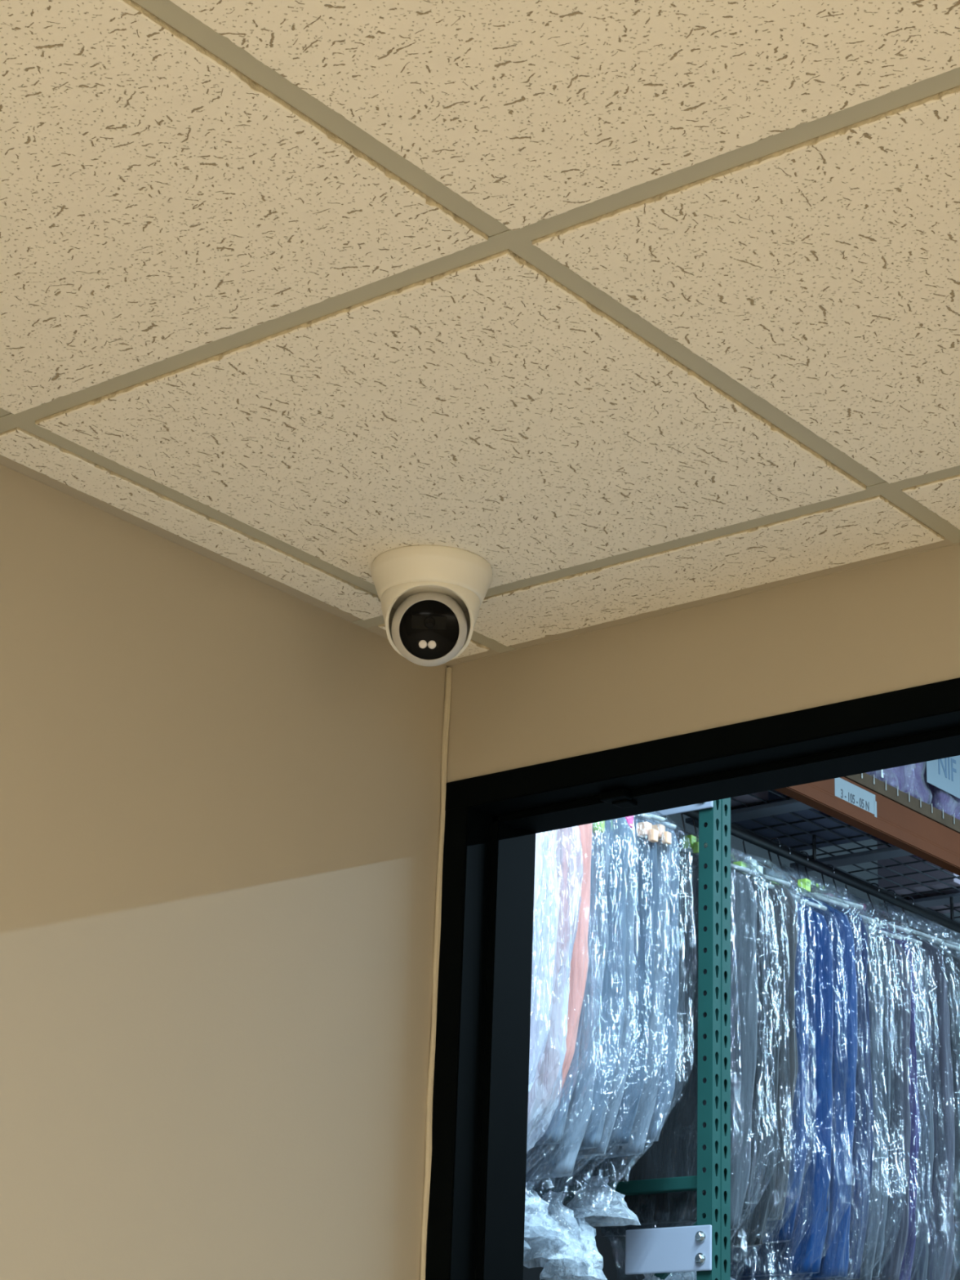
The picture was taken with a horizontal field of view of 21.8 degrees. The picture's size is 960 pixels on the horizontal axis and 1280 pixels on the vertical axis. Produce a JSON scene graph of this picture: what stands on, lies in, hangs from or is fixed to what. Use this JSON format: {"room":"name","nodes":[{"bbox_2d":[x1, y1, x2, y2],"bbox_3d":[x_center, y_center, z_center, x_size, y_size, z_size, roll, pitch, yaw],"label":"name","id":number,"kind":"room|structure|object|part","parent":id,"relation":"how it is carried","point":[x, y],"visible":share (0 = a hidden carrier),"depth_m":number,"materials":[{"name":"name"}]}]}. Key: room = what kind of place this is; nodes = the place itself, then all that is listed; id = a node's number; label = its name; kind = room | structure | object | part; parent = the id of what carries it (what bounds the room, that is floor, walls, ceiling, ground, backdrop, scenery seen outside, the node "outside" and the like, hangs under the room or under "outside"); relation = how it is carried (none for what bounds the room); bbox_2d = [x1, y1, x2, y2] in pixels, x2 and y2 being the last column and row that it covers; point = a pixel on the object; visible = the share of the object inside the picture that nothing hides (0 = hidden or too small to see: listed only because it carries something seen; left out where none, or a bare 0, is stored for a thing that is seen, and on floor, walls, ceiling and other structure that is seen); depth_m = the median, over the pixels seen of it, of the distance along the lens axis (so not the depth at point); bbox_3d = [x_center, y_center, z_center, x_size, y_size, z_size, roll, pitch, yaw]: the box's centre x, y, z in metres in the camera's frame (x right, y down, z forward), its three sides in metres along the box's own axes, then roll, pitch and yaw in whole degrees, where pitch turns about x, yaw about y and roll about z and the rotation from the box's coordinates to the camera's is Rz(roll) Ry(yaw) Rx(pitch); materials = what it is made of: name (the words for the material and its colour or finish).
{"room":"office","nodes":[
{"label":"office","id":0,"kind":"room"},
{"bbox_2d":[0,464,448,1279],"bbox_3d":[-1.556,0.534,0.994,0.120,2.720,4.570,-14,-26,37],"label":"wall","id":1,"kind":"structure","parent":0,"point":[220,787],"depth_m":2.63,"materials":[{"name":"beige paint"}]},
{"bbox_2d":[0,0,959,666],"bbox_3d":[0.034,-1.035,0.343,3.740,0.124,4.450,-14,-26,37],"label":"ceiling","id":2,"kind":"structure","parent":0,"point":[632,310],"depth_m":2.13,"materials":[{"name":"paint"}]},
{"bbox_2d":[371,544,492,666],"bbox_3d":[-0.054,-0.025,2.715,0.132,0.114,0.132,-14,-26,37],"label":"security camera","id":3,"kind":"object","parent":2,"relation":"attached to","point":[431,597],"visible":1,"depth_m":2.68,"materials":[{"name":"white plastic"}]},
{"bbox_2d":[418,640,426,648],"bbox_3d":[-0.061,0.005,2.679,0.009,0.009,0.004,3,-20,-1],"label":"lamp","id":4,"kind":"object","parent":3,"relation":"on","point":[422,643],"depth_m":2.68,"materials":[{"name":"white plastic"}]},
{"bbox_3d":[-0.056,0.005,2.679,0.023,0.007,0.004,3,-20,-1],"label":"led plate","id":5,"kind":"part","parent":3,"relation":"part of","materials":[{"name":"plastic"}]},
{"bbox_2d":[427,640,435,648],"bbox_3d":[-0.051,0.005,2.679,0.009,0.009,0.004,3,-20,-1],"label":"lamp","id":6,"kind":"object","parent":3,"relation":"on","point":[431,644],"depth_m":2.68,"materials":[{"name":"white plastic"}]},
{"bbox_2d":[523,1160,644,1279],"bbox_3d":[-0.210,2.960,9.690,0.100,4.350,10.875,-14,-26,37],"label":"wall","id":7,"kind":"structure","parent":0,"point":[612,1249],"depth_m":10.68,"materials":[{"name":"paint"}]},
{"bbox_2d":[426,543,959,1255],"bbox_3d":[1.414,0.851,1.543,3.980,2.720,0.120,-14,-26,37],"label":"wall","id":8,"kind":"structure","parent":0,"point":[891,625],"depth_m":2.79,"materials":[{"name":"beige paint"}]},
{"bbox_2d":[420,667,452,1279],"bbox_3d":[-0.084,1.247,2.587,0.010,2.590,0.010,5,-21,-8],"label":"trim","id":9,"kind":"structure","parent":8,"relation":"attached to","point":[447,700],"depth_m":2.90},
{"bbox_2d":[425,677,959,1279],"bbox_3d":[0.329,1.246,2.324,0.954,2.450,0.133,-14,-26,37],"label":"window frame","id":10,"kind":"structure","parent":8,"relation":"in","point":[476,1220],"depth_m":2.86,"materials":[{"name":"black paint"}]},
{"bbox_2d":[662,813,959,943],"bbox_3d":[4.629,-0.297,6.838,12.100,0.100,10.875,-14,-26,37],"label":"ceiling","id":11,"kind":"structure","parent":0,"point":[760,855],"depth_m":10.45,"materials":[{"name":"paint"}]},
{"bbox_3d":[4.471,3.870,5.283,12.100,0.098,10.875,-14,-26,37],"label":"floor","id":12,"kind":"structure","parent":0,"visible":0},
{"bbox_2d":[527,777,959,1279],"bbox_3d":[0.354,1.625,5.769,0.740,4.150,4.960,-14,-26,37],"label":"rack","id":13,"kind":"object","parent":12,"relation":"on","point":[704,1247],"visible":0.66,"depth_m":5.82,"materials":[{"name":"green metal"}]},
{"bbox_3d":[0.425,1.379,5.644,0.234,0.100,0.008,-14,-26,37],"label":"tie plate","id":14,"kind":"part","parent":13,"relation":"part of","materials":[{"name":"white metal"}]},
{"bbox_3d":[0.436,0.380,6.040,0.304,0.100,0.008,-14,-26,37],"label":"tie plate","id":15,"kind":"part","parent":13,"relation":"part of","materials":[{"name":"white metal"}]},
{"bbox_2d":[681,809,959,933],"bbox_3d":[1.151,0.692,7.083,0.028,0.099,2.410,-14,-26,37],"label":"pipe","id":16,"kind":"object","parent":13,"relation":"hanging from","point":[736,831],"visible":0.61,"depth_m":6.85,"materials":[{"name":"metal"}]},
{"bbox_2d":[577,835,732,1279],"bbox_3d":[0.372,0.968,5.973,0.538,1.318,0.252,-14,-26,37],"label":"garment","id":17,"kind":"object","parent":16,"relation":"hanging from","point":[674,1154],"visible":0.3,"depth_m":5.88,"materials":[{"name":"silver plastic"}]},
{"bbox_2d":[600,816,757,1279],"bbox_3d":[0.413,0.992,6.008,0.595,1.334,0.267,-14,-26,37],"label":"garment","id":18,"kind":"object","parent":16,"relation":"hanging from","point":[744,986],"visible":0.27,"depth_m":5.93,"materials":[{"name":"silver plastic"}]},
{"bbox_2d":[671,813,768,1279],"bbox_3d":[0.472,0.994,6.067,0.531,1.292,0.249,-14,-26,37],"label":"garment","id":19,"kind":"object","parent":16,"relation":"hanging from","point":[762,1003],"visible":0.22,"depth_m":5.99,"materials":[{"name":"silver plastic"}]},
{"bbox_2d":[693,818,782,1248],"bbox_3d":[0.496,1.046,6.105,0.552,1.361,0.261,-14,-26,37],"label":"garment","id":20,"kind":"object","parent":16,"relation":"hanging from","point":[749,1233],"visible":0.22,"depth_m":5.99,"materials":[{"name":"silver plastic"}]},
{"bbox_2d":[706,824,798,1279],"bbox_3d":[0.534,1.023,6.162,0.580,1.277,0.276,-14,-26,37],"label":"garment","id":21,"kind":"object","parent":16,"relation":"hanging from","point":[784,903],"visible":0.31,"depth_m":6.08,"materials":[{"name":"silver plastic"}]},
{"bbox_2d":[730,850,808,1243],"bbox_3d":[0.598,1.095,6.254,0.507,1.342,0.261,-14,-26,37],"label":"garment","id":22,"kind":"object","parent":16,"relation":"hanging from","point":[777,1230],"visible":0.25,"depth_m":6.12,"materials":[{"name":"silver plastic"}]},
{"bbox_2d":[730,840,833,1278],"bbox_3d":[0.652,1.148,6.289,0.585,1.412,0.276,-14,-26,37],"label":"garment","id":23,"kind":"object","parent":16,"relation":"hanging from","point":[802,1254],"visible":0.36,"depth_m":6.16,"materials":[{"name":"blue fabric"}]},
{"bbox_2d":[733,837,857,1279],"bbox_3d":[0.711,1.161,6.321,0.569,1.412,0.270,-14,-26,37],"label":"garment","id":24,"kind":"object","parent":16,"relation":"hanging from","point":[834,1263],"visible":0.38,"depth_m":6.25,"materials":[{"name":"blue fabric"}]},
{"bbox_2d":[777,844,873,1279],"bbox_3d":[0.754,1.167,6.407,0.604,1.359,0.256,-14,-26,37],"label":"garment","id":25,"kind":"object","parent":16,"relation":"hanging from","point":[862,1149],"visible":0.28,"depth_m":6.28,"materials":[{"name":"silver plastic"}]},
{"bbox_2d":[804,859,890,1277],"bbox_3d":[0.838,1.191,6.516,0.547,1.322,0.281,-14,-26,37],"label":"garment","id":26,"kind":"object","parent":16,"relation":"hanging from","point":[884,976],"visible":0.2,"depth_m":6.44,"materials":[{"name":"grey plastic"}]},
{"bbox_2d":[821,864,911,1279],"bbox_3d":[0.886,1.248,6.551,0.565,1.401,0.276,-14,-26,37],"label":"garment","id":27,"kind":"object","parent":16,"relation":"hanging from","point":[896,1226],"visible":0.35,"depth_m":6.47,"materials":[{"name":"silver plastic"}]},
{"bbox_2d":[832,871,919,1279],"bbox_3d":[0.923,1.270,6.615,0.539,1.393,0.256,-14,-26,37],"label":"garment","id":28,"kind":"object","parent":16,"relation":"hanging from","point":[908,1259],"visible":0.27,"depth_m":6.53,"materials":[{"name":"grey plastic"}]},
{"bbox_2d":[844,884,933,1279],"bbox_3d":[0.975,1.346,6.661,0.552,1.501,0.259,-14,-26,37],"label":"garment","id":29,"kind":"object","parent":16,"relation":"hanging from","point":[922,1020],"visible":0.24,"depth_m":6.59,"materials":[{"name":"grey plastic"}]},
{"bbox_2d":[866,882,955,1279],"bbox_3d":[1.040,1.319,6.721,0.535,1.401,0.246,-14,-26,37],"label":"garment","id":30,"kind":"object","parent":16,"relation":"hanging from","point":[941,1220],"visible":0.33,"depth_m":6.64,"materials":[{"name":"grey plastic"}]},
{"bbox_2d":[883,888,959,1279],"bbox_3d":[1.096,1.352,6.779,0.591,1.421,0.270,-14,-26,37],"label":"garment","id":31,"kind":"object","parent":16,"relation":"hanging from","point":[952,962],"visible":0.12,"depth_m":6.76,"materials":[{"name":"grey plastic"}]},
{"bbox_2d":[902,896,959,958],"bbox_3d":[1.159,1.367,6.846,0.593,1.398,0.254,-14,-26,37],"label":"clothes hanger","id":32,"kind":"object","parent":16,"relation":"hanging from","point":[953,952],"visible":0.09,"depth_m":7.00,"materials":[{"name":"grey plastic"}]},
{"bbox_2d":[684,773,959,928],"bbox_3d":[1.148,0.591,7.134,0.572,0.056,2.400,-14,-26,37],"label":"deck","id":33,"kind":"object","parent":13,"relation":"on","point":[788,806],"visible":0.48,"depth_m":6.99,"materials":[{"name":"metal"}]},
{"bbox_2d":[730,791,768,809],"bbox_3d":[0.616,0.296,6.795,0.220,0.281,0.280,-14,-26,37],"label":"carton","id":34,"kind":"object","parent":33,"relation":"on","point":[747,799],"visible":0.1,"depth_m":6.76,"materials":[{"name":"grey paper"}]},
{"bbox_2d":[733,789,875,851],"bbox_3d":[0.900,0.373,7.058,0.320,0.341,0.380,-14,-26,37],"label":"carton","id":35,"kind":"object","parent":33,"relation":"on","point":[806,814],"visible":0.04,"depth_m":6.99,"materials":[{"name":"grey paper"}]},
{"bbox_2d":[823,761,928,814],"bbox_3d":[1.070,0.297,6.880,0.264,0.371,0.373,-14,-26,37],"label":"wrapped bundle","id":36,"kind":"object","parent":33,"relation":"on","point":[912,778],"visible":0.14,"depth_m":6.80,"materials":[{"name":"purple plastic"}]},
{"bbox_2d":[874,782,959,855],"bbox_3d":[1.288,0.395,7.131,0.264,0.378,0.391,-14,-26,37],"label":"wrapped bundle","id":37,"kind":"object","parent":33,"relation":"on","point":[940,799],"visible":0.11,"depth_m":6.93,"materials":[{"name":"purple plastic"}]},
{"bbox_2d":[925,755,959,799],"bbox_3d":[1.298,0.302,6.964,0.003,0.255,0.220,-14,-26,37],"label":"sign card","id":38,"kind":"object","parent":37,"relation":"attached to","point":[944,774],"visible":0.33,"depth_m":6.93,"materials":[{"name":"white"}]},
{"bbox_2d":[877,841,959,913],"bbox_3d":[1.419,0.653,7.698,0.260,0.301,0.320,-14,-26,37],"label":"carton","id":39,"kind":"object","parent":33,"relation":"on","point":[920,866],"visible":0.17,"depth_m":7.57,"materials":[{"name":"grey paper"}]},
{"bbox_2d":[795,851,883,1279],"bbox_3d":[0.811,1.213,6.444,0.558,1.413,0.244,-14,-26,37],"label":"garment","id":40,"kind":"object","parent":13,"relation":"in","point":[873,962],"visible":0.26,"depth_m":6.35,"materials":[{"name":"grey plastic"}]},
{"bbox_3d":[-0.361,-0.020,5.329,0.028,0.099,2.264,-14,-26,37],"label":"pipe","id":41,"kind":"object","parent":13,"relation":"hanging from","visible":0},
{"bbox_2d":[528,831,548,1093],"bbox_3d":[-0.125,0.630,5.448,0.681,1.084,0.222,-14,-26,37],"label":"garment","id":42,"kind":"object","parent":41,"relation":"hanging from","point":[534,1059],"visible":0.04,"depth_m":5.28,"materials":[{"name":"white plastic"}]},
{"bbox_2d":[527,829,572,1137],"bbox_3d":[-0.061,0.686,5.520,0.651,1.136,0.236,-14,-26,37],"label":"garment","id":43,"kind":"object","parent":41,"relation":"hanging from","point":[544,938],"visible":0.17,"depth_m":5.35,"materials":[{"name":"white plastic"}]},
{"bbox_2d":[526,832,593,1147],"bbox_3d":[-0.026,0.747,5.525,0.587,1.245,0.365,-14,-26,37],"label":"garment","id":44,"kind":"object","parent":41,"relation":"hanging from","point":[548,1128],"visible":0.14,"depth_m":5.33,"materials":[{"name":"grey plastic"}]},
{"bbox_2d":[536,822,592,1108],"bbox_3d":[0.000,0.716,5.545,0.615,1.169,0.200,-14,-26,37],"label":"garment","id":45,"kind":"object","parent":41,"relation":"hanging from","point":[574,844],"visible":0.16,"depth_m":5.42,"materials":[{"name":"white plastic"}]},
{"bbox_2d":[524,820,609,1250],"bbox_3d":[0.013,0.756,5.581,0.592,1.220,0.354,-14,-26,37],"label":"garment","id":46,"kind":"object","parent":41,"relation":"hanging from","point":[556,1160],"visible":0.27,"depth_m":5.44,"materials":[{"name":"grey plastic"}]},
{"bbox_2d":[524,817,631,1237],"bbox_3d":[0.065,0.748,5.609,0.576,1.180,0.357,-14,-26,37],"label":"garment","id":47,"kind":"object","parent":41,"relation":"hanging from","point":[613,1003],"visible":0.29,"depth_m":5.52,"materials":[{"name":"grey plastic"}]},
{"bbox_2d":[524,815,636,1248],"bbox_3d":[0.084,0.775,5.661,0.605,1.194,0.366,-14,-26,37],"label":"garment","id":48,"kind":"object","parent":41,"relation":"hanging from","point":[621,1068],"visible":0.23,"depth_m":5.52,"materials":[{"name":"silver plastic"}]},
{"bbox_2d":[523,813,659,1268],"bbox_3d":[0.130,0.808,5.689,0.591,1.233,0.345,-14,-26,37],"label":"garment","id":49,"kind":"object","parent":41,"relation":"hanging from","point":[647,891],"visible":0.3,"depth_m":5.59,"materials":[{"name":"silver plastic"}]},
{"bbox_2d":[539,813,671,1279],"bbox_3d":[0.188,0.844,5.746,0.576,1.257,0.296,-14,-26,37],"label":"garment","id":50,"kind":"object","parent":41,"relation":"hanging from","point":[563,1268],"visible":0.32,"depth_m":5.59,"materials":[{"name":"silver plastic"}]},
{"bbox_2d":[566,818,679,1226],"bbox_3d":[0.220,0.801,5.816,0.553,1.123,0.302,-14,-26,37],"label":"garment","id":51,"kind":"object","parent":41,"relation":"hanging from","point":[589,1197],"visible":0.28,"depth_m":5.64,"materials":[{"name":"silver plastic"}]}
]}

